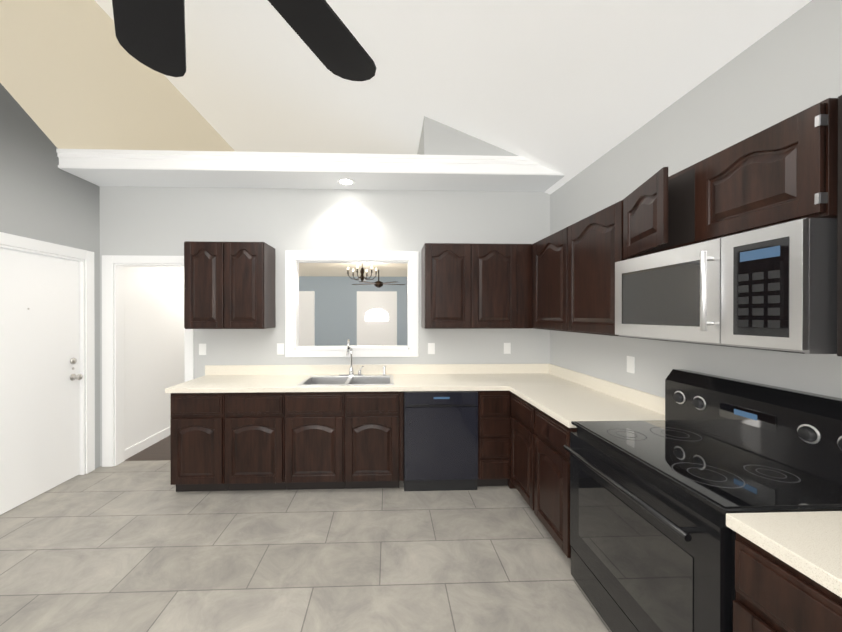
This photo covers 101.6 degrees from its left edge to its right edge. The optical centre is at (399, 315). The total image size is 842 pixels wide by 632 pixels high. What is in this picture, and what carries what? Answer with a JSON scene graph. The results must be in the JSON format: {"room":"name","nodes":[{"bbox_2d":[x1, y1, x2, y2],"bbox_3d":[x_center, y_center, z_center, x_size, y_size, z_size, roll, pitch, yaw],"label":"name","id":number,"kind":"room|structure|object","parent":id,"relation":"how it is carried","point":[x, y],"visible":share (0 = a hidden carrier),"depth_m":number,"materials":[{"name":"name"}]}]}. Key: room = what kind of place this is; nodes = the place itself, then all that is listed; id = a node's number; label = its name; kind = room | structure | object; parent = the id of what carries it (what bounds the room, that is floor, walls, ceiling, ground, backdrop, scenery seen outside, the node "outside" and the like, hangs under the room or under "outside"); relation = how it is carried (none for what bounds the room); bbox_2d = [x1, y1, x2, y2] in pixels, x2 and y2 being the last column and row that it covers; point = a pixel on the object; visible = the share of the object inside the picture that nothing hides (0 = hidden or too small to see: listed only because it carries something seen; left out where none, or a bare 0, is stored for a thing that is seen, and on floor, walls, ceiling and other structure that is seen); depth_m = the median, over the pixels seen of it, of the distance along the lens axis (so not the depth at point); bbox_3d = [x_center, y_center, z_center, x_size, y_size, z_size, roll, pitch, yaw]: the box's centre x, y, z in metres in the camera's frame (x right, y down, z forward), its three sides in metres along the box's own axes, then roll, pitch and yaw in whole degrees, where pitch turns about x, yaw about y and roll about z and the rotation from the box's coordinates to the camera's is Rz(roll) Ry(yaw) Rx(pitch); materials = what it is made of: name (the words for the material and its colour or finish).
{"room":"kitchen","nodes":[
{"label":"kitchen","id":0,"kind":"room"},
{"bbox_2d":[0,0,233,473],"bbox_3d":[-3.090,-0.815,3.451,0.120,4.668,10.600,0,0,-2],"label":"wall","id":1,"kind":"structure","parent":0,"point":[74,74],"depth_m":3.14,"materials":[{"name":"beige paint"}]},
{"bbox_2d":[0,248,82,514],"bbox_3d":[-3.022,0.498,2.806,0.121,2.023,0.930,0,0,-2],"label":"entry door","id":2,"kind":"structure","parent":1,"relation":"in","point":[40,376],"depth_m":2.88,"materials":[{"name":"white wood"}]},
{"bbox_2d":[0,232,94,474],"bbox_3d":[-3.059,0.446,2.805,0.136,2.150,1.160,0,0,-2],"label":"door frame","id":3,"kind":"structure","parent":1,"relation":"attached to","point":[86,341],"depth_m":3.29,"materials":[{"name":"white wood"}]},
{"bbox_2d":[124,267,184,459],"bbox_3d":[-3.044,0.293,5.807,0.135,2.440,4.440,0,0,-2],"label":"wall","id":4,"kind":"structure","parent":0,"point":[154,338],"depth_m":4.05,"materials":[{"name":"grey paint"}]},
{"bbox_2d":[0,435,611,631],"bbox_3d":[-0.722,1.569,3.539,4.860,0.100,10.840,0,0,-2],"label":"floor","id":5,"kind":"structure","parent":0,"point":[134,546],"depth_m":2.13,"materials":[{"name":"tile"}]},
{"bbox_2d":[165,392,232,491],"bbox_3d":[-1.688,1.082,3.197,0.519,0.875,0.626,0,0,-2],"label":"base cabinet","id":6,"kind":"object","parent":5,"relation":"on","point":[201,423],"depth_m":2.89,"materials":[{"name":"brown wood"}]},
{"bbox_2d":[165,376,310,391],"bbox_3d":[-1.425,0.623,3.197,1.090,0.040,0.641,0,0,-2],"label":"countertop","id":7,"kind":"structure","parent":6,"relation":"on","point":[204,383],"depth_m":3.02,"materials":[{"name":"beige stone"}]},
{"bbox_2d":[297,374,393,385],"bbox_3d":[-0.481,0.684,3.230,0.840,0.175,0.510,0,0,-2],"label":"sink","id":8,"kind":"object","parent":7,"relation":"in","point":[325,380],"visible":0.48,"depth_m":3.39,"materials":[{"name":"silver metal"}]},
{"bbox_2d":[339,339,385,375],"bbox_3d":[-0.371,0.410,3.362,0.468,0.372,0.216,0,0,-2],"label":"faucet","id":9,"kind":"object","parent":8,"relation":"on","point":[351,372],"visible":1,"depth_m":3.42,"materials":[{"name":"silver metal"}]},
{"bbox_2d":[233,386,308,490],"bbox_3d":[-1.248,1.082,3.212,0.644,0.875,0.626,0,0,-2],"label":"base cabinet","id":10,"kind":"object","parent":5,"relation":"on","point":[250,427],"depth_m":2.90,"materials":[{"name":"brown wood"}]},
{"bbox_2d":[293,392,360,489],"bbox_3d":[-0.743,1.169,3.230,0.651,0.700,0.626,0,0,-2],"label":"base cabinet","id":11,"kind":"object","parent":5,"relation":"on","point":[323,421],"depth_m":2.92,"materials":[{"name":"brown wood"}]},
{"bbox_2d":[353,392,400,488],"bbox_3d":[-0.287,1.169,3.246,0.547,0.700,0.626,0,0,-2],"label":"base cabinet","id":12,"kind":"object","parent":5,"relation":"on","point":[377,415],"depth_m":2.94,"materials":[{"name":"brown wood"}]},
{"bbox_2d":[403,391,477,490],"bbox_3d":[0.347,1.086,3.252,0.640,0.868,0.626,0,0,-2],"label":"dishwasher","id":13,"kind":"object","parent":5,"relation":"on","point":[440,440],"visible":0.94,"depth_m":2.95,"materials":[{"name":"black metal"}]},
{"bbox_2d":[477,388,512,488],"bbox_3d":[0.827,1.082,3.245,0.305,0.875,0.704,0,0,-2],"label":"base cabinet","id":14,"kind":"object","parent":5,"relation":"on","point":[495,405],"depth_m":2.97,"materials":[{"name":"brown wood"}]},
{"bbox_2d":[389,372,572,391],"bbox_3d":[0.757,0.622,3.273,1.676,0.040,0.641,0,0,-2],"label":"countertop","id":15,"kind":"structure","parent":14,"relation":"on","point":[403,381],"depth_m":3.21,"materials":[{"name":"beige stone"}]},
{"bbox_2d":[513,392,524,499],"bbox_3d":[1.286,1.083,2.725,0.657,0.875,0.605,0,0,-2],"label":"base cabinet","id":16,"kind":"object","parent":5,"relation":"on","point":[518,401],"depth_m":2.77,"materials":[{"name":"brown wood"}]},
{"bbox_2d":[525,400,576,558],"bbox_3d":[1.301,1.084,2.286,0.657,0.875,0.557,0,0,-2],"label":"base cabinet","id":17,"kind":"object","parent":5,"relation":"on","point":[547,464],"depth_m":2.25,"materials":[{"name":"brown wood"}]},
{"bbox_2d":[509,384,665,427],"bbox_3d":[1.289,0.624,2.481,0.666,0.040,0.980,0,0,-2],"label":"countertop","id":18,"kind":"structure","parent":17,"relation":"on","point":[568,402],"depth_m":2.35,"materials":[{"name":"beige stone"}]},
{"bbox_2d":[563,369,841,631],"bbox_3d":[1.288,0.917,1.532,0.732,1.215,0.902,0,0,-2],"label":"stove","id":19,"kind":"object","parent":5,"relation":"on","point":[652,534],"visible":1,"depth_m":1.41,"materials":[{"name":"black metal"}]},
{"bbox_2d":[726,523,841,631],"bbox_3d":[1.353,1.088,0.794,0.657,0.875,0.555,0,0,-2],"label":"base cabinet","id":20,"kind":"object","parent":5,"relation":"on","point":[788,571],"depth_m":0.93,"materials":[{"name":"brown wood"}]},
{"bbox_2d":[726,511,841,590],"bbox_3d":[1.373,0.631,0.098,0.666,0.040,1.950,0,0,-2],"label":"countertop","id":21,"kind":"structure","parent":20,"relation":"on","point":[812,541],"depth_m":0.95,"materials":[{"name":"beige stone"}]},
{"bbox_2d":[56,149,563,191],"bbox_3d":[-0.716,-1.388,3.376,4.620,0.164,0.572,0,0,-2],"label":"soffit beam","id":22,"kind":"structure","parent":0,"point":[188,169],"depth_m":3.15,"materials":[{"name":"white paint"}]},
{"bbox_2d":[337,178,354,184],"bbox_3d":[-0.525,-1.306,3.339,0.170,0.006,0.170,0,0,-2],"label":"recessed light","id":23,"kind":"object","parent":22,"relation":"attached to","point":[344,181],"visible":1,"depth_m":3.33,"materials":[{"name":"white"}]},
{"bbox_2d":[100,186,549,465],"bbox_3d":[-0.724,0.104,3.606,4.620,2.830,0.120,0,0,-2],"label":"wall","id":24,"kind":"structure","parent":0,"point":[152,221],"depth_m":3.54,"materials":[{"name":"grey paint"}]},
{"bbox_2d":[102,255,193,466],"bbox_3d":[-2.553,0.454,3.535,0.900,2.130,0.136,0,0,-2],"label":"trim","id":25,"kind":"structure","parent":24,"relation":"attached to","point":[113,339],"depth_m":3.47,"materials":[{"name":"white wood"}]},
{"bbox_2d":[199,344,205,354],"bbox_3d":[-2.011,0.339,3.496,0.072,0.116,0.008,0,0,-2],"label":"electrical outlet","id":26,"kind":"object","parent":24,"relation":"attached to","point":[202,349],"visible":1,"depth_m":3.49,"materials":[{"name":"white plastic"}]},
{"bbox_2d":[184,241,275,328],"bbox_3d":[-1.633,-0.285,3.335,0.725,0.810,0.347,0,0,-2],"label":"upper cabinet","id":27,"kind":"object","parent":24,"relation":"attached to","point":[229,285],"visible":1,"depth_m":3.17,"materials":[{"name":"brown wood"}]},
{"bbox_2d":[277,343,283,354],"bbox_3d":[-1.226,0.339,3.524,0.072,0.116,0.008,0,0,-2],"label":"electrical outlet","id":28,"kind":"object","parent":24,"relation":"attached to","point":[280,348],"visible":1,"depth_m":3.52,"materials":[{"name":"white plastic"}]},
{"bbox_2d":[285,251,418,356],"bbox_3d":[-0.493,-0.123,3.598,1.370,1.095,0.150,0,0,-2],"label":"trim","id":29,"kind":"structure","parent":24,"relation":"attached to","point":[293,259],"depth_m":3.54,"materials":[{"name":"white wood"}]},
{"bbox_2d":[205,364,548,375],"bbox_3d":[-0.199,0.552,3.552,3.566,0.099,0.018,0,0,-2],"label":"backsplash","id":30,"kind":"structure","parent":24,"relation":"attached to","point":[368,369],"depth_m":3.53,"materials":[{"name":"beige stone"}]},
{"bbox_2d":[428,343,434,353],"bbox_3d":[0.328,0.339,3.578,0.072,0.116,0.008,0,0,-2],"label":"electrical outlet","id":31,"kind":"object","parent":24,"relation":"attached to","point":[431,348],"visible":1,"depth_m":3.58,"materials":[{"name":"white plastic"}]},
{"bbox_2d":[421,243,531,328],"bbox_3d":[0.746,-0.285,3.418,1.032,0.810,0.347,0,0,-2],"label":"upper cabinet","id":32,"kind":"object","parent":24,"relation":"attached to","point":[474,286],"visible":1,"depth_m":3.25,"materials":[{"name":"brown wood"}]},
{"bbox_2d":[504,343,510,353],"bbox_3d":[1.127,0.339,3.606,0.072,0.116,0.008,0,0,-2],"label":"electrical outlet","id":33,"kind":"object","parent":24,"relation":"attached to","point":[507,348],"visible":1,"depth_m":3.60,"materials":[{"name":"white plastic"}]},
{"bbox_2d":[299,263,407,276],"bbox_3d":[-0.806,-1.202,5.956,4.620,0.550,4.590,0,0,-2],"label":"ceiling","id":34,"kind":"structure","parent":0,"point":[340,269],"depth_m":6.86,"materials":[{"name":"beige paint"}]},
{"bbox_2d":[347,263,376,280],"bbox_3d":[-0.598,-0.735,5.439,0.477,0.378,0.479,0,0,-2],"label":"chandelier","id":35,"kind":"object","parent":34,"relation":"hanging from","point":[361,277],"visible":1,"depth_m":5.42,"materials":[{"name":"brown metal"}]},
{"bbox_2d":[352,270,404,287],"bbox_3d":[-0.438,-0.749,6.989,1.102,0.358,1.072,0,0,-2],"label":"fan","id":36,"kind":"object","parent":34,"relation":"hanging from","point":[378,284],"visible":1,"depth_m":6.89,"materials":[{"name":"brown metal"}]},
{"bbox_2d":[299,276,407,345],"bbox_3d":[-0.884,0.287,8.193,4.620,2.440,0.120,0,0,-2],"label":"wall","id":37,"kind":"structure","parent":0,"point":[335,297],"depth_m":8.12,"materials":[{"name":"grey"}]},
{"bbox_2d":[417,116,438,154],"bbox_3d":[0.183,-1.668,6.004,0.120,0.382,5.720,0,0,-2],"label":"wall","id":38,"kind":"structure","parent":0,"point":[437,138],"depth_m":3.15,"materials":[{"name":"grey paint"}]},
{"bbox_2d":[95,0,811,193],"bbox_3d":[-0.722,-2.305,3.529,4.860,2.144,10.840,0,0,-2],"label":"ceiling","id":39,"kind":"structure","parent":0,"point":[569,89],"depth_m":2.50,"materials":[{"name":"white paint"}]},
{"bbox_2d":[112,0,375,80],"bbox_3d":[-0.380,-1.285,0.459,1.193,1.624,1.182,0,0,-2],"label":"fan","id":40,"kind":"object","parent":39,"relation":"hanging from","point":[151,34],"visible":1,"depth_m":0.88,"materials":[{"name":"black painted metal"}]},
{"bbox_2d":[439,122,517,155],"bbox_3d":[0.768,-1.661,3.438,0.810,0.384,0.550,0,0,-2],"label":"wall","id":41,"kind":"structure","parent":0,"point":[452,141],"depth_m":3.16,"materials":[{"name":"grey paint"}]},
{"bbox_2d":[550,0,841,397],"bbox_3d":[1.657,0.090,3.328,0.120,2.860,10.020,0,0,-2],"label":"wall","id":42,"kind":"structure","parent":0,"point":[790,66],"depth_m":1.79,"materials":[{"name":"grey paint"}]},
{"bbox_2d":[532,231,559,330],"bbox_3d":[1.435,-0.284,2.884,0.348,0.810,0.669,0,0,-2],"label":"upper cabinet","id":43,"kind":"object","parent":42,"relation":"attached to","point":[545,252],"depth_m":2.95,"materials":[{"name":"brown wood"}]},
{"bbox_2d":[560,200,626,335],"bbox_3d":[1.454,-0.283,2.336,0.348,0.810,0.684,0,0,-2],"label":"upper cabinet","id":44,"kind":"object","parent":42,"relation":"attached to","point":[573,277],"depth_m":2.30,"materials":[{"name":"brown wood"}]},
{"bbox_2d":[549,364,664,415],"bbox_3d":[1.602,0.554,2.803,0.018,0.099,1.603,0,0,-2],"label":"backsplash","id":45,"kind":"structure","parent":42,"relation":"attached to","point":[647,400],"depth_m":2.55,"materials":[{"name":"beige stone"}]},
{"bbox_2d":[627,356,634,373],"bbox_3d":[1.624,0.342,2.417,0.008,0.116,0.072,0,0,-2],"label":"electrical outlet","id":46,"kind":"object","parent":42,"relation":"attached to","point":[630,364],"visible":1,"depth_m":2.41,"materials":[{"name":"white plastic"}]},
{"bbox_2d":[623,98,837,258],"bbox_3d":[1.424,-0.502,1.534,0.464,0.368,0.908,0,0,-2],"label":"upper cabinet","id":47,"kind":"object","parent":42,"relation":"attached to","point":[785,171],"visible":0.98,"depth_m":1.31,"materials":[{"name":"brown wood"}]},
{"bbox_2d":[615,218,836,353],"bbox_3d":[1.429,-0.096,1.534,0.450,0.430,0.894,0,0,-2],"label":"microwave","id":48,"kind":"object","parent":47,"relation":"attached to","point":[772,288],"visible":1,"depth_m":1.26,"materials":[{"name":"silver metal"}]},
{"bbox_2d":[837,95,841,356],"bbox_3d":[1.508,-0.279,0.781,0.347,0.810,0.592,0,0,-2],"label":"upper cabinet","id":49,"kind":"object","parent":42,"relation":"attached to","point":[839,268],"visible":1,"depth_m":1.02,"materials":[{"name":"brown wood"}]}
]}

